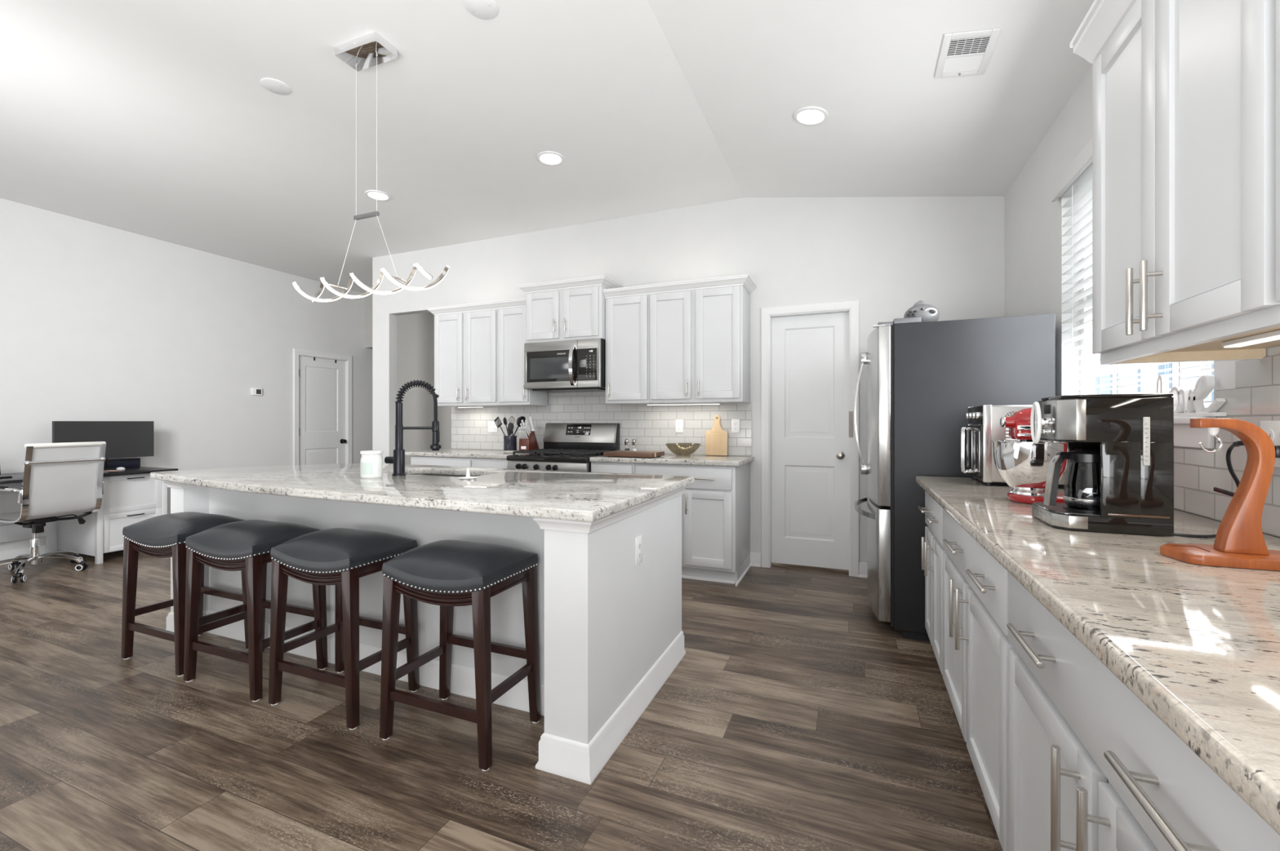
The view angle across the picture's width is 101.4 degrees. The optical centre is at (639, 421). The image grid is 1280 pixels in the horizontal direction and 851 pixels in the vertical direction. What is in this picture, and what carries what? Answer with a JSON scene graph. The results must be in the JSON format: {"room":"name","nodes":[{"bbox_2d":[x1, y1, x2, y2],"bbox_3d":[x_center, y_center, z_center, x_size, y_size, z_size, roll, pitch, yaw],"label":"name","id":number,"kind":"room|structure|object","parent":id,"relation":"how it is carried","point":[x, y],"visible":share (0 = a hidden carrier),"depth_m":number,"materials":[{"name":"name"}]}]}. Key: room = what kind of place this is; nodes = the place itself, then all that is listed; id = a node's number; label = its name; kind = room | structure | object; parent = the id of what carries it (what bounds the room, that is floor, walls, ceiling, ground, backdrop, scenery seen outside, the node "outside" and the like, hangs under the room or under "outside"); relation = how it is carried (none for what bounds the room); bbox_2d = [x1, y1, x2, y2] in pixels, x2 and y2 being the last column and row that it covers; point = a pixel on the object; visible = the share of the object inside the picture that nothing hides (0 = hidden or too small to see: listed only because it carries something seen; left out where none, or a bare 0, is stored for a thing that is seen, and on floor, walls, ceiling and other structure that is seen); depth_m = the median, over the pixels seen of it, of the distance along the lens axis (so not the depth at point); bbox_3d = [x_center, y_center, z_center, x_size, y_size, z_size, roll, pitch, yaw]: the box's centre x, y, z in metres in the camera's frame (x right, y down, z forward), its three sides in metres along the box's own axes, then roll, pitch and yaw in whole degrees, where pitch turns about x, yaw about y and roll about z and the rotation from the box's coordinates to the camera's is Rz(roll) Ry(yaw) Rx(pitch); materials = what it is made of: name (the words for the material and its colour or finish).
{"room":"kitchen","nodes":[
{"label":"kitchen","id":0,"kind":"room"},
{"bbox_2d":[0,198,372,551],"bbox_3d":[-5.556,-0.370,4.104,0.110,3.140,9.800,0,0,22],"label":"wall","id":1,"kind":"structure","parent":0,"point":[99,322],"depth_m":5.39,"materials":[{"name":"paint"}]},
{"bbox_2d":[0,544,66,564],"bbox_3d":[-5.666,1.144,3.657,0.024,0.112,8.690,0,0,22],"label":"baseboard","id":2,"kind":"structure","parent":1,"relation":"attached to","point":[12,553],"depth_m":4.48,"materials":[{"name":"white wood"}]},
{"bbox_2d":[250,387,262,395],"bbox_3d":[-4.594,-0.360,6.282,0.026,0.090,0.120,0,0,22],"label":"thermostat","id":3,"kind":"object","parent":1,"relation":"attached to","point":[254,391],"visible":1,"depth_m":6.26,"materials":[{"name":"white plastic"}]},
{"bbox_2d":[293,348,351,465],"bbox_3d":[-4.303,0.133,7.102,0.145,2.135,0.840,0,0,22],"label":"door","id":4,"kind":"structure","parent":1,"relation":"in","point":[322,381],"depth_m":7.08,"materials":[{"name":"white wood"}]},
{"bbox_2d":[364,293,451,464],"bbox_3d":[-2.298,-0.370,7.391,3.440,3.140,0.770,0,0,22],"label":"wall","id":5,"kind":"structure","parent":0,"point":[415,332],"depth_m":7.30,"materials":[{"name":"paint"}]},
{"bbox_2d":[0,550,1002,850],"bbox_3d":[-2.274,1.250,2.764,8.900,0.100,9.800,0,0,22],"label":"floor","id":6,"kind":"structure","parent":0,"point":[792,717],"depth_m":1.92,"materials":[{"name":"brown wood"}]},
{"bbox_2d":[0,441,106,583],"bbox_3d":[-4.758,0.680,4.147,0.707,1.038,0.627,0,0,14],"label":"office chair","id":7,"kind":"object","parent":6,"relation":"on","point":[64,478],"visible":1,"depth_m":4.08,"materials":[{"name":"white leather"}]},
{"bbox_2d":[0,466,177,564],"bbox_3d":[-4.995,0.819,4.253,0.793,0.762,1.700,0,0,22],"label":"desk","id":8,"kind":"object","parent":6,"relation":"on","point":[130,496],"visible":0.59,"depth_m":4.56,"materials":[{"name":"white wood"}]},
{"bbox_2d":[0,469,12,479],"bbox_3d":[-5.066,0.359,3.968,0.260,0.156,0.360,0,0,22],"label":"laptop","id":9,"kind":"object","parent":8,"relation":"on","point":[2,477],"visible":1,"depth_m":4.07,"materials":[{"name":"black plastic"}]},
{"bbox_2d":[52,421,153,470],"bbox_3d":[-4.907,0.216,4.822,0.130,0.442,0.694,0,0,22],"label":"monitor","id":10,"kind":"object","parent":8,"relation":"on","point":[123,439],"visible":0.62,"depth_m":4.87,"materials":[{"name":"black plastic"}]},
{"bbox_2d":[107,457,140,467],"bbox_3d":[-5.013,0.396,4.886,0.065,0.082,0.540,0,0,22],"label":"soundbar","id":11,"kind":"object","parent":8,"relation":"on","point":[133,462],"visible":0.44,"depth_m":5.01,"materials":[{"name":"black plastic"}]},
{"bbox_2d":[120,511,248,676],"bbox_3d":[-2.326,0.839,2.710,0.497,0.722,0.349,0,0,22],"label":"bar stool","id":12,"kind":"object","parent":6,"relation":"on","point":[163,536],"visible":0.65,"depth_m":2.61,"materials":[{"name":"brown wood"}]},
{"bbox_2d":[122,511,245,548],"bbox_3d":[-2.326,0.546,2.710,0.466,0.136,0.342,0,0,22],"label":"cushion","id":13,"kind":"object","parent":12,"relation":"on","point":[171,531],"depth_m":2.59,"materials":[{"name":"grey leather"}]},
{"bbox_2d":[183,520,328,702],"bbox_3d":[-1.813,0.839,2.485,0.497,0.722,0.349,0,0,21],"label":"bar stool","id":14,"kind":"object","parent":6,"relation":"on","point":[242,545],"visible":0.74,"depth_m":2.38,"materials":[{"name":"brown wood"}]},
{"bbox_2d":[185,520,321,560],"bbox_3d":[-1.813,0.546,2.485,0.466,0.136,0.342,0,0,21],"label":"cushion","id":15,"kind":"object","parent":14,"relation":"on","point":[248,540],"depth_m":2.36,"materials":[{"name":"grey leather"}]},
{"bbox_2d":[268,528,419,730],"bbox_3d":[-1.280,0.839,2.283,0.497,0.722,0.349,0,0,22],"label":"bar stool","id":16,"kind":"object","parent":6,"relation":"on","point":[339,557],"visible":0.9,"depth_m":2.19,"materials":[{"name":"brown wood"}]},
{"bbox_2d":[270,528,417,574],"bbox_3d":[-1.280,0.546,2.283,0.466,0.136,0.342,0,0,22],"label":"cushion","id":17,"kind":"object","parent":16,"relation":"on","point":[335,551],"depth_m":2.17,"materials":[{"name":"grey leather"}]},
{"bbox_2d":[162,474,686,785],"bbox_3d":[-1.268,0.762,2.752,2.825,0.876,1.063,0,0,22],"label":"kitchen island","id":18,"kind":"object","parent":6,"relation":"on","point":[611,634],"visible":0.49,"depth_m":2.23,"materials":[{"name":"paint"}]},
{"bbox_2d":[150,463,694,522],"bbox_3d":[-1.285,0.305,2.775,2.933,0.038,1.183,0,0,22],"label":"island countertop","id":19,"kind":"structure","parent":18,"relation":"on","point":[566,495],"depth_m":2.33,"materials":[{"name":"stone"}]},
{"bbox_2d":[360,450,382,479],"bbox_3d":[-1.373,0.217,2.683,0.105,0.137,0.105,0,0,22],"label":"candle jar","id":20,"kind":"object","parent":19,"relation":"on","point":[371,461],"visible":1,"depth_m":2.64,"materials":[{"name":"white glass"}]},
{"bbox_2d":[384,380,440,475],"bbox_3d":[-1.216,0.031,2.805,0.285,0.511,0.072,0,0,-10],"label":"faucet","id":21,"kind":"object","parent":19,"relation":"on","point":[398,459],"visible":1,"depth_m":2.79,"materials":[{"name":"black metal"}]},
{"bbox_2d":[413,474,466,477],"bbox_3d":[-1.128,0.420,2.979,0.672,0.190,0.347,0,0,22],"label":"sink","id":22,"kind":"object","parent":19,"relation":"in","point":[414,474],"visible":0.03,"depth_m":3.20,"materials":[{"name":"silver metal"}]},
{"bbox_2d":[458,467,477,479],"bbox_3d":[-0.874,0.260,2.663,0.104,0.052,0.104,0,0,45],"label":"stopper","id":23,"kind":"object","parent":19,"relation":"on","point":[468,474],"visible":1,"depth_m":2.65,"materials":[{"name":"white plastic"}]},
{"bbox_2d":[635,535,642,566],"bbox_3d":[-0.004,0.532,2.168,0.008,0.115,0.070,0,0,22],"label":"wall outlet","id":24,"kind":"object","parent":18,"relation":"attached to","point":[638,540],"visible":1,"depth_m":2.16,"materials":[{"name":"white plastic"}]},
{"bbox_2d":[637,551,641,559],"bbox_3d":[-0.002,0.552,2.168,0.004,0.033,0.033,0,0,22],"label":"socket","id":25,"kind":"object","parent":24,"relation":"attached to","point":[639,553],"depth_m":2.17,"materials":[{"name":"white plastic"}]},
{"bbox_2d":[410,456,507,468],"bbox_3d":[-1.550,0.762,5.027,1.152,0.876,0.655,0,0,22],"label":"base cabinet","id":26,"kind":"object","parent":6,"relation":"on","point":[415,460],"visible":0.04,"depth_m":4.75,"materials":[{"name":"white wood"}]},
{"bbox_2d":[404,448,524,459],"bbox_3d":[-1.575,0.305,5.047,1.200,0.038,0.626,0,0,22],"label":"countertop","id":27,"kind":"structure","parent":26,"relation":"on","point":[456,453],"depth_m":4.86,"materials":[{"name":"stone"}]},
{"bbox_2d":[503,435,516,452],"bbox_3d":[-1.226,0.210,4.950,0.126,0.152,0.126,0,0,22],"label":"utensil crock","id":28,"kind":"object","parent":27,"relation":"on","point":[509,442],"visible":0.96,"depth_m":4.90,"materials":[{"name":"ceramic"}]},
{"bbox_2d":[493,416,505,435],"bbox_3d":[-1.299,0.104,4.956,0.210,0.307,0.022,0,0,22],"label":"slotted turner","id":29,"kind":"object","parent":28,"relation":"in","point":[497,418],"visible":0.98,"depth_m":4.96,"materials":[{"name":"black plastic"}]},
{"bbox_2d":[502,417,508,435],"bbox_3d":[-1.261,0.107,4.984,0.102,0.299,0.020,0,0,22],"label":"spoon","id":30,"kind":"object","parent":28,"relation":"in","point":[504,420],"visible":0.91,"depth_m":4.98,"materials":[{"name":"plastic"}]},
{"bbox_2d":[507,422,514,435],"bbox_3d":[-1.214,0.131,4.900,0.095,0.250,0.026,0,0,38],"label":"turner","id":31,"kind":"object","parent":28,"relation":"in","point":[510,426],"visible":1,"depth_m":4.90,"materials":[{"name":"black plastic"}]},
{"bbox_2d":[513,416,525,435],"bbox_3d":[-1.171,0.103,4.933,0.182,0.310,0.108,0,0,22],"label":"ladle","id":32,"kind":"object","parent":28,"relation":"in","point":[519,420],"visible":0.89,"depth_m":4.93,"materials":[{"name":"black plastic"}]},
{"bbox_2d":[519,431,538,450],"bbox_3d":[-1.046,0.181,4.956,0.105,0.209,0.211,0,0,18],"label":"knife block","id":33,"kind":"object","parent":27,"relation":"on","point":[531,443],"visible":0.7,"depth_m":4.87,"materials":[{"name":"red wood"}]},
{"bbox_2d":[528,416,535,431],"bbox_3d":[-1.013,0.020,4.906,0.038,0.138,0.080,0,0,22],"label":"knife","id":34,"kind":"object","parent":33,"relation":"on","point":[530,417],"visible":1,"depth_m":4.89,"materials":[{"name":"white plastic"}]},
{"bbox_2d":[379,540,541,771],"bbox_3d":[-0.691,0.839,2.042,0.497,0.722,0.349,0,0,22],"label":"bar stool","id":35,"kind":"object","parent":6,"relation":"on","point":[447,575],"visible":1,"depth_m":1.96,"materials":[{"name":"brown wood"}]},
{"bbox_2d":[382,540,537,594],"bbox_3d":[-0.691,0.546,2.042,0.466,0.136,0.342,0,0,22],"label":"cushion","id":36,"kind":"object","parent":35,"relation":"on","point":[442,566],"depth_m":1.93,"materials":[{"name":"grey leather"}]},
{"bbox_2d":[506,423,619,472],"bbox_3d":[-0.671,0.597,4.627,0.770,1.166,0.715,0,0,22],"label":"gas range","id":37,"kind":"object","parent":6,"relation":"on","point":[570,447],"visible":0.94,"depth_m":4.76,"materials":[{"name":"silver metal"}]},
{"bbox_2d":[506,453,603,463],"bbox_3d":[-0.677,0.311,4.614,0.770,0.042,0.588,0,0,22],"label":"cooktop","id":38,"kind":"object","parent":37,"relation":"in","point":[524,458],"depth_m":4.37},
{"bbox_2d":[591,462,635,474],"bbox_3d":[-0.119,0.762,4.443,0.386,0.876,0.655,0,0,22],"label":"base cabinet","id":39,"kind":"object","parent":6,"relation":"on","point":[596,467],"visible":0.06,"depth_m":4.17,"materials":[{"name":"white wood"}]},
{"bbox_2d":[635,462,750,583],"bbox_3d":[0.429,0.762,4.219,0.794,0.876,0.655,0,0,22],"label":"base cabinet","id":40,"kind":"object","parent":6,"relation":"on","point":[716,507],"visible":0.49,"depth_m":3.91,"materials":[{"name":"white wood"}]},
{"bbox_2d":[589,453,754,466],"bbox_3d":[0.271,0.305,4.294,1.207,0.038,0.626,0,0,22],"label":"countertop","id":41,"kind":"structure","parent":40,"relation":"on","point":[691,460],"depth_m":4.06,"materials":[{"name":"stone"}]},
{"bbox_2d":[624,439,629,450],"bbox_3d":[-0.114,0.220,4.648,0.054,0.131,0.054,0,0,22],"label":"mill","id":42,"kind":"object","parent":41,"relation":"on","point":[626,441],"visible":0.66,"depth_m":4.63,"materials":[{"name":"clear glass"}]},
{"bbox_2d":[603,450,664,457],"bbox_3d":[-0.047,0.265,4.291,0.439,0.040,0.285,0,0,22],"label":"board","id":43,"kind":"object","parent":41,"relation":"on","point":[615,453],"visible":1,"depth_m":4.18,"materials":[{"name":"brown wood"}]},
{"bbox_2d":[631,439,636,450],"bbox_3d":[-0.050,0.220,4.621,0.054,0.131,0.054,0,0,22],"label":"mill","id":44,"kind":"object","parent":41,"relation":"on","point":[633,441],"visible":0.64,"depth_m":4.61,"materials":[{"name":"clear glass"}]},
{"bbox_2d":[665,443,700,455],"bbox_3d":[0.356,0.234,4.326,0.291,0.103,0.291,0,0,22],"label":"fruit bowl","id":45,"kind":"object","parent":41,"relation":"on","point":[668,444],"visible":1,"depth_m":4.28,"materials":[{"name":"brown metal"}]},
{"bbox_2d":[705,415,728,456],"bbox_3d":[0.653,0.114,4.454,0.188,0.344,0.054,0,0,22],"label":"paddle board","id":46,"kind":"object","parent":41,"relation":"on","point":[717,439],"visible":1,"depth_m":4.44,"materials":[{"name":"brown wood"}]},
{"bbox_2d":[681,564,751,586],"bbox_3d":[0.266,1.191,4.314,1.192,0.018,0.590,0,0,22],"label":"trim","id":47,"kind":"structure","parent":40,"relation":"attached to","point":[740,580],"depth_m":3.96,"materials":[{"name":"white wood"}]},
{"bbox_2d":[917,491,946,675],"bbox_3d":[1.663,0.762,2.370,0.674,0.876,0.585,0,0,22],"label":"base cabinet","id":48,"kind":"object","parent":6,"relation":"on","point":[932,549],"visible":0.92,"depth_m":2.43,"materials":[{"name":"white wood"}]},
{"bbox_2d":[854,314,1055,641],"bbox_3d":[1.821,0.314,3.220,0.932,1.772,0.911,0,0,22],"label":"refrigerator","id":49,"kind":"object","parent":6,"relation":"on","point":[923,379],"visible":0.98,"depth_m":2.86,"materials":[{"name":"metal"}]},
{"bbox_2d":[903,300,939,322],"bbox_3d":[1.627,-0.622,3.028,0.184,0.160,0.141,0,0,22],"label":"fish figurine","id":50,"kind":"object","parent":49,"relation":"on","point":[928,313],"visible":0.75,"depth_m":2.98,"materials":[{"name":"silver metal"}]},
{"bbox_2d":[942,508,1015,850],"bbox_3d":[1.361,0.762,1.632,0.674,0.876,1.005,0,0,22],"label":"base cabinet","id":51,"kind":"object","parent":6,"relation":"on","point":[976,644],"visible":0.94,"depth_m":1.58,"materials":[{"name":"white wood"}]},
{"bbox_2d":[1006,572,1279,850],"bbox_3d":[0.980,0.762,0.698,0.674,0.876,1.008,0,0,22],"label":"base cabinet","id":52,"kind":"object","parent":6,"relation":"on","point":[1091,767],"visible":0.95,"depth_m":0.82,"materials":[{"name":"white wood"}]},
{"bbox_2d":[915,475,1279,835],"bbox_3d":[1.077,0.305,0.947,0.673,0.038,3.668,0,0,22],"label":"countertop","id":53,"kind":"structure","parent":52,"relation":"on","point":[1198,646],"depth_m":0.78,"materials":[{"name":"stone"}]},
{"bbox_2d":[960,404,1067,485],"bbox_3d":[1.737,0.105,2.433,0.421,0.362,0.356,0,0,22],"label":"toaster oven","id":54,"kind":"object","parent":53,"relation":"on","point":[984,427],"visible":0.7,"depth_m":2.33,"materials":[{"name":"silver metal"}]},
{"bbox_2d":[991,408,1067,504],"bbox_3d":[1.480,0.115,1.848,0.400,0.342,0.227,0,0,22],"label":"stand mixer","id":55,"kind":"object","parent":53,"relation":"on","point":[1023,464],"visible":0.45,"depth_m":1.83,"materials":[{"name":"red metal"}]},
{"bbox_2d":[991,440,1067,490],"bbox_3d":[1.399,0.157,1.881,0.227,0.173,0.227,0,0,22],"label":"mixing bowl","id":56,"kind":"object","parent":55,"relation":"on","point":[1022,464],"depth_m":1.81,"materials":[{"name":"silver metal"}]},
{"bbox_2d":[1030,393,1173,537],"bbox_3d":[1.240,0.107,1.445,0.258,0.354,0.238,0,0,22],"label":"coffee maker","id":57,"kind":"object","parent":53,"relation":"on","point":[1133,480],"visible":0.99,"depth_m":1.33,"materials":[{"name":"black plastic"}]},
{"bbox_2d":[1043,448,1100,506],"bbox_3d":[1.216,0.156,1.457,0.166,0.164,0.112,0,0,22],"label":"carafe","id":58,"kind":"object","parent":57,"relation":"on","point":[1076,455],"visible":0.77,"depth_m":1.45,"materials":[{"name":"clear glass"}]},
{"bbox_2d":[1160,418,1279,571],"bbox_3d":[1.216,0.139,1.071,0.227,0.293,0.138,0,0,22],"label":"stand","id":59,"kind":"object","parent":53,"relation":"on","point":[1239,541],"visible":1,"depth_m":1.05,"materials":[{"name":"orange wood"}]},
{"bbox_2d":[1173,440,1279,538],"bbox_3d":[1.467,0.166,1.293,0.251,0.240,0.151,0,0,-25],"label":"power cord","id":60,"kind":"object","parent":53,"relation":"on","point":[1237,443],"visible":0.47,"depth_m":1.33,"materials":[{"name":"black plastic"}]},
{"bbox_2d":[0,0,1093,293],"bbox_3d":[-1.973,-1.776,2.641,8.150,0.447,9.800,0,0,22],"label":"ceiling","id":61,"kind":"structure","parent":0,"point":[156,119],"depth_m":3.09,"materials":[{"name":"paint"}]},
{"bbox_2d":[259,77,291,94],"bbox_3d":[-2.038,-1.874,2.935,0.146,0.011,0.146,0,0,22],"label":"cover plate","id":62,"kind":"object","parent":61,"relation":"attached to","point":[274,86],"visible":1,"depth_m":2.92,"materials":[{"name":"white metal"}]},
{"bbox_2d":[292,31,449,302],"bbox_3d":[-1.377,-1.255,2.635,0.981,1.249,0.139,0,0,22],"label":"pendant lamp","id":63,"kind":"object","parent":61,"relation":"hanging from","point":[371,50],"visible":1,"depth_m":2.62,"materials":[{"name":"silver metal"}]},
{"bbox_2d":[364,190,391,200],"bbox_3d":[-2.170,-1.874,4.342,0.196,0.012,0.196,0,0,22],"label":"recessed light","id":64,"kind":"object","parent":61,"relation":"in","point":[381,196],"visible":0.98,"depth_m":4.33,"materials":[{"name":"white plastic"}]},
{"bbox_2d":[465,0,498,19],"bbox_3d":[-0.715,-1.874,2.371,0.146,0.011,0.146,0,0,22],"label":"cover plate","id":65,"kind":"object","parent":61,"relation":"attached to","point":[482,9],"visible":1,"depth_m":2.37,"materials":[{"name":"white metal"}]},
{"bbox_2d":[536,151,564,165],"bbox_3d":[-0.637,-1.874,3.732,0.196,0.012,0.196,0,0,22],"label":"recessed light","id":66,"kind":"object","parent":61,"relation":"in","point":[547,157],"visible":1,"depth_m":3.72,"materials":[{"name":"white plastic"}]},
{"bbox_2d":[793,106,828,125],"bbox_3d":[0.994,-1.779,3.050,0.194,0.037,0.196,0,0,22],"label":"recessed light","id":67,"kind":"object","parent":61,"relation":"in","point":[808,115],"visible":1,"depth_m":3.04,"materials":[{"name":"white plastic"}]},
{"bbox_2d":[934,27,1000,78],"bbox_3d":[1.480,-1.669,2.385,0.208,0.040,0.310,0,0,22],"label":"ceiling vent","id":68,"kind":"object","parent":61,"relation":"in","point":[969,53],"visible":1,"depth_m":2.37,"materials":[{"name":"white metal"}]},
{"bbox_2d":[372,195,1004,563],"bbox_3d":[-0.173,-0.370,4.882,6.199,3.140,0.110,0,0,22],"label":"wall","id":69,"kind":"structure","parent":0,"point":[890,255],"depth_m":4.34,"materials":[{"name":"paint"}]},
{"bbox_2d":[434,309,515,407],"bbox_3d":[-1.646,-0.623,5.213,0.763,0.932,0.382,0,0,22],"label":"upper cabinet","id":70,"kind":"object","parent":69,"relation":"attached to","point":[466,344],"visible":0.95,"depth_m":5.06,"materials":[{"name":"white wood"}]},
{"bbox_2d":[426,297,525,315],"bbox_3d":[-1.504,-1.096,5.161,1.170,0.066,0.380,0,0,22],"label":"trim","id":71,"kind":"structure","parent":69,"relation":"attached to","point":[514,303],"depth_m":4.99,"materials":[{"name":"white wood"}]},
{"bbox_2d":[497,306,548,406],"bbox_3d":[-1.127,-0.616,5.002,0.353,0.918,0.382,0,0,22],"label":"upper cabinet","id":72,"kind":"object","parent":69,"relation":"attached to","point":[511,321],"visible":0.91,"depth_m":4.88,"materials":[{"name":"white wood"}]},
{"bbox_2d":[525,284,608,343],"bbox_3d":[-0.619,-0.951,4.759,0.768,0.477,0.448,0,0,22],"label":"upper cabinet","id":73,"kind":"object","parent":69,"relation":"attached to","point":[573,313],"visible":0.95,"depth_m":4.57,"materials":[{"name":"white wood"}]},
{"bbox_2d":[524,337,605,392],"bbox_3d":[-0.624,-0.494,4.743,0.765,0.428,0.485,0,0,22],"label":"microwave","id":74,"kind":"object","parent":73,"relation":"attached to","point":[577,366],"visible":0.99,"depth_m":4.57,"materials":[{"name":"silver metal"}]},
{"bbox_2d":[517,275,624,293],"bbox_3d":[-0.617,-1.196,4.763,0.872,0.066,0.446,0,0,22],"label":"trim","id":75,"kind":"structure","parent":73,"relation":"on","point":[603,280],"depth_m":4.56,"materials":[{"name":"white wood"}]},
{"bbox_2d":[451,391,751,456],"bbox_3d":[-0.536,-0.014,4.966,3.165,0.600,0.009,0,0,22],"label":"backsplash","id":76,"kind":"structure","parent":69,"relation":"attached to","point":[653,427],"depth_m":4.81,"materials":[{"name":"tile"}]},
{"bbox_2d":[488,421,497,432],"bbox_3d":[-1.504,0.052,5.352,0.116,0.115,0.008,0,0,22],"label":"wall outlet","id":77,"kind":"object","parent":76,"relation":"attached to","point":[492,428],"visible":0.96,"depth_m":5.35,"materials":[{"name":"white plastic"}]},
{"bbox_2d":[675,419,683,432],"bbox_3d":[0.345,0.040,4.598,0.070,0.115,0.008,0,0,22],"label":"wall outlet","id":78,"kind":"object","parent":76,"relation":"attached to","point":[679,423],"visible":1,"depth_m":4.59,"materials":[{"name":"white plastic"}]},
{"bbox_2d":[731,419,739,432],"bbox_3d":[0.804,0.036,4.410,0.070,0.115,0.008,0,0,22],"label":"wall outlet","id":79,"kind":"object","parent":76,"relation":"attached to","point":[735,423],"visible":1,"depth_m":4.41,"materials":[{"name":"white plastic"}]},
{"bbox_2d":[605,294,656,404],"bbox_3d":[-0.060,-0.616,4.566,0.406,0.918,0.382,0,0,22],"label":"upper cabinet","id":80,"kind":"object","parent":69,"relation":"attached to","point":[627,317],"visible":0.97,"depth_m":4.43,"materials":[{"name":"white wood"}]},
{"bbox_2d":[649,284,750,404],"bbox_3d":[0.489,-0.623,4.342,0.776,0.932,0.382,0,0,22],"label":"upper cabinet","id":81,"kind":"object","parent":69,"relation":"attached to","point":[700,340],"visible":0.98,"depth_m":4.19,"materials":[{"name":"white wood"}]},
{"bbox_2d":[602,274,756,298],"bbox_3d":[0.326,-1.096,4.414,1.236,0.066,0.380,0,0,22],"label":"trim","id":82,"kind":"structure","parent":81,"relation":"attached to","point":[745,280],"depth_m":4.24,"materials":[{"name":"white wood"}]},
{"bbox_2d":[646,402,719,405],"bbox_3d":[0.359,-0.150,4.427,0.640,0.014,0.030,0,0,22],"label":"light","id":83,"kind":"object","parent":81,"relation":"attached to","point":[717,403],"visible":0.96,"depth_m":4.41,"materials":[{"name":"white plastic"}]},
{"bbox_2d":[750,551,866,578],"bbox_3d":[1.744,1.144,4.028,1.785,0.112,0.024,0,0,22],"label":"baseboard","id":84,"kind":"structure","parent":69,"relation":"attached to","point":[755,557],"depth_m":4.33,"materials":[{"name":"white wood"}]},
{"bbox_2d":[760,299,858,577],"bbox_3d":[1.369,0.129,4.243,0.748,2.142,0.128,0,0,22],"label":"door","id":85,"kind":"structure","parent":69,"relation":"in","point":[810,352],"depth_m":4.25,"materials":[{"name":"white wood"}]},
{"bbox_2d":[1004,63,1279,538],"bbox_3d":[1.220,-0.370,0.210,0.130,3.140,7.710,0,0,22],"label":"wall","id":86,"kind":"structure","parent":0,"point":[1033,231],"depth_m":2.83,"materials":[{"name":"paint"}]},
{"bbox_2d":[1080,219,1216,448],"bbox_3d":[1.962,-0.560,2.102,0.165,1.280,1.285,0,0,22],"label":"window","id":87,"kind":"structure","parent":86,"relation":"in","point":[1184,436],"depth_m":2.06,"materials":[{"name":"white glass"}]},
{"bbox_2d":[1050,137,1213,413],"bbox_3d":[1.944,-0.628,2.123,0.095,1.203,1.290,0,0,22],"label":"window blind","id":88,"kind":"object","parent":87,"relation":"attached to","point":[1075,181],"visible":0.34,"depth_m":2.48,"materials":[{"name":"white plastic"}]},
{"bbox_2d":[1155,374,1226,417],"bbox_3d":[1.710,-0.086,1.636,0.030,0.143,0.327,0,0,22],"label":"word sign","id":89,"kind":"object","parent":87,"relation":"on","point":[1190,402],"visible":0.82,"depth_m":1.59,"materials":[{"name":"white plastic"}]},
{"bbox_2d":[1092,0,1279,364],"bbox_3d":[1.304,-0.599,1.117,0.392,0.873,0.690,0,0,22],"label":"upper cabinet","id":90,"kind":"object","parent":86,"relation":"attached to","point":[1184,91],"visible":1,"depth_m":1.11,"materials":[{"name":"white wood"}]},
{"bbox_2d":[1069,0,1136,63],"bbox_3d":[0.997,-1.050,0.820,0.070,0.089,1.472,0,0,22],"label":"trim","id":91,"kind":"structure","parent":90,"relation":"attached to","point":[1103,18],"depth_m":1.40,"materials":[{"name":"white wood"}]},
{"bbox_2d":[1221,329,1279,347],"bbox_3d":[1.297,-0.181,1.015,0.035,0.014,0.460,0,0,22],"label":"light","id":92,"kind":"object","parent":90,"relation":"attached to","point":[1272,335],"visible":1,"depth_m":1.14,"materials":[{"name":"white plastic"}]},
{"bbox_2d":[1173,355,1279,537],"bbox_3d":[1.208,0.060,0.366,0.009,0.452,4.790,0,0,22],"label":"backsplash","id":93,"kind":"structure","parent":86,"relation":"attached to","point":[1255,398],"depth_m":1.46,"materials":[{"name":"tile"}]},
{"bbox_2d":[1260,421,1279,467],"bbox_3d":[1.580,0.055,1.299,0.008,0.115,0.116,0,0,22],"label":"wall outlet","id":94,"kind":"object","parent":93,"relation":"attached to","point":[1272,428],"visible":0.34,"depth_m":1.31,"materials":[{"name":"white plastic"}]},
{"bbox_2d":[1265,429,1274,440],"bbox_3d":[1.587,0.035,1.321,0.004,0.033,0.033,0,0,22],"label":"socket","id":95,"kind":"object","parent":94,"relation":"attached to","point":[1270,433],"depth_m":1.31,"materials":[{"name":"white plastic"}]},
{"bbox_2d":[1275,0,1279,302],"bbox_3d":[1.025,-0.599,0.435,0.392,0.873,0.780,0,0,22],"label":"upper cabinet","id":96,"kind":"object","parent":86,"relation":"attached to","point":[1277,2],"visible":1,"depth_m":0.84,"materials":[{"name":"white wood"}]},
{"label":"outside","id":97,"kind":"structure","parent":0,"visible":0},
{"bbox_3d":[11.617,1.750,8.220,12.700,0.100,32.000,0,0,22],"label":"ground","id":98,"kind":"structure","parent":97,"visible":0},
{"bbox_2d":[1094,354,1213,402],"bbox_3d":[9.962,-0.275,10.516,1.100,3.950,21.400,0,0,22],"label":"house","id":99,"kind":"structure","parent":98,"relation":"on","point":[1187,380],"depth_m":9.82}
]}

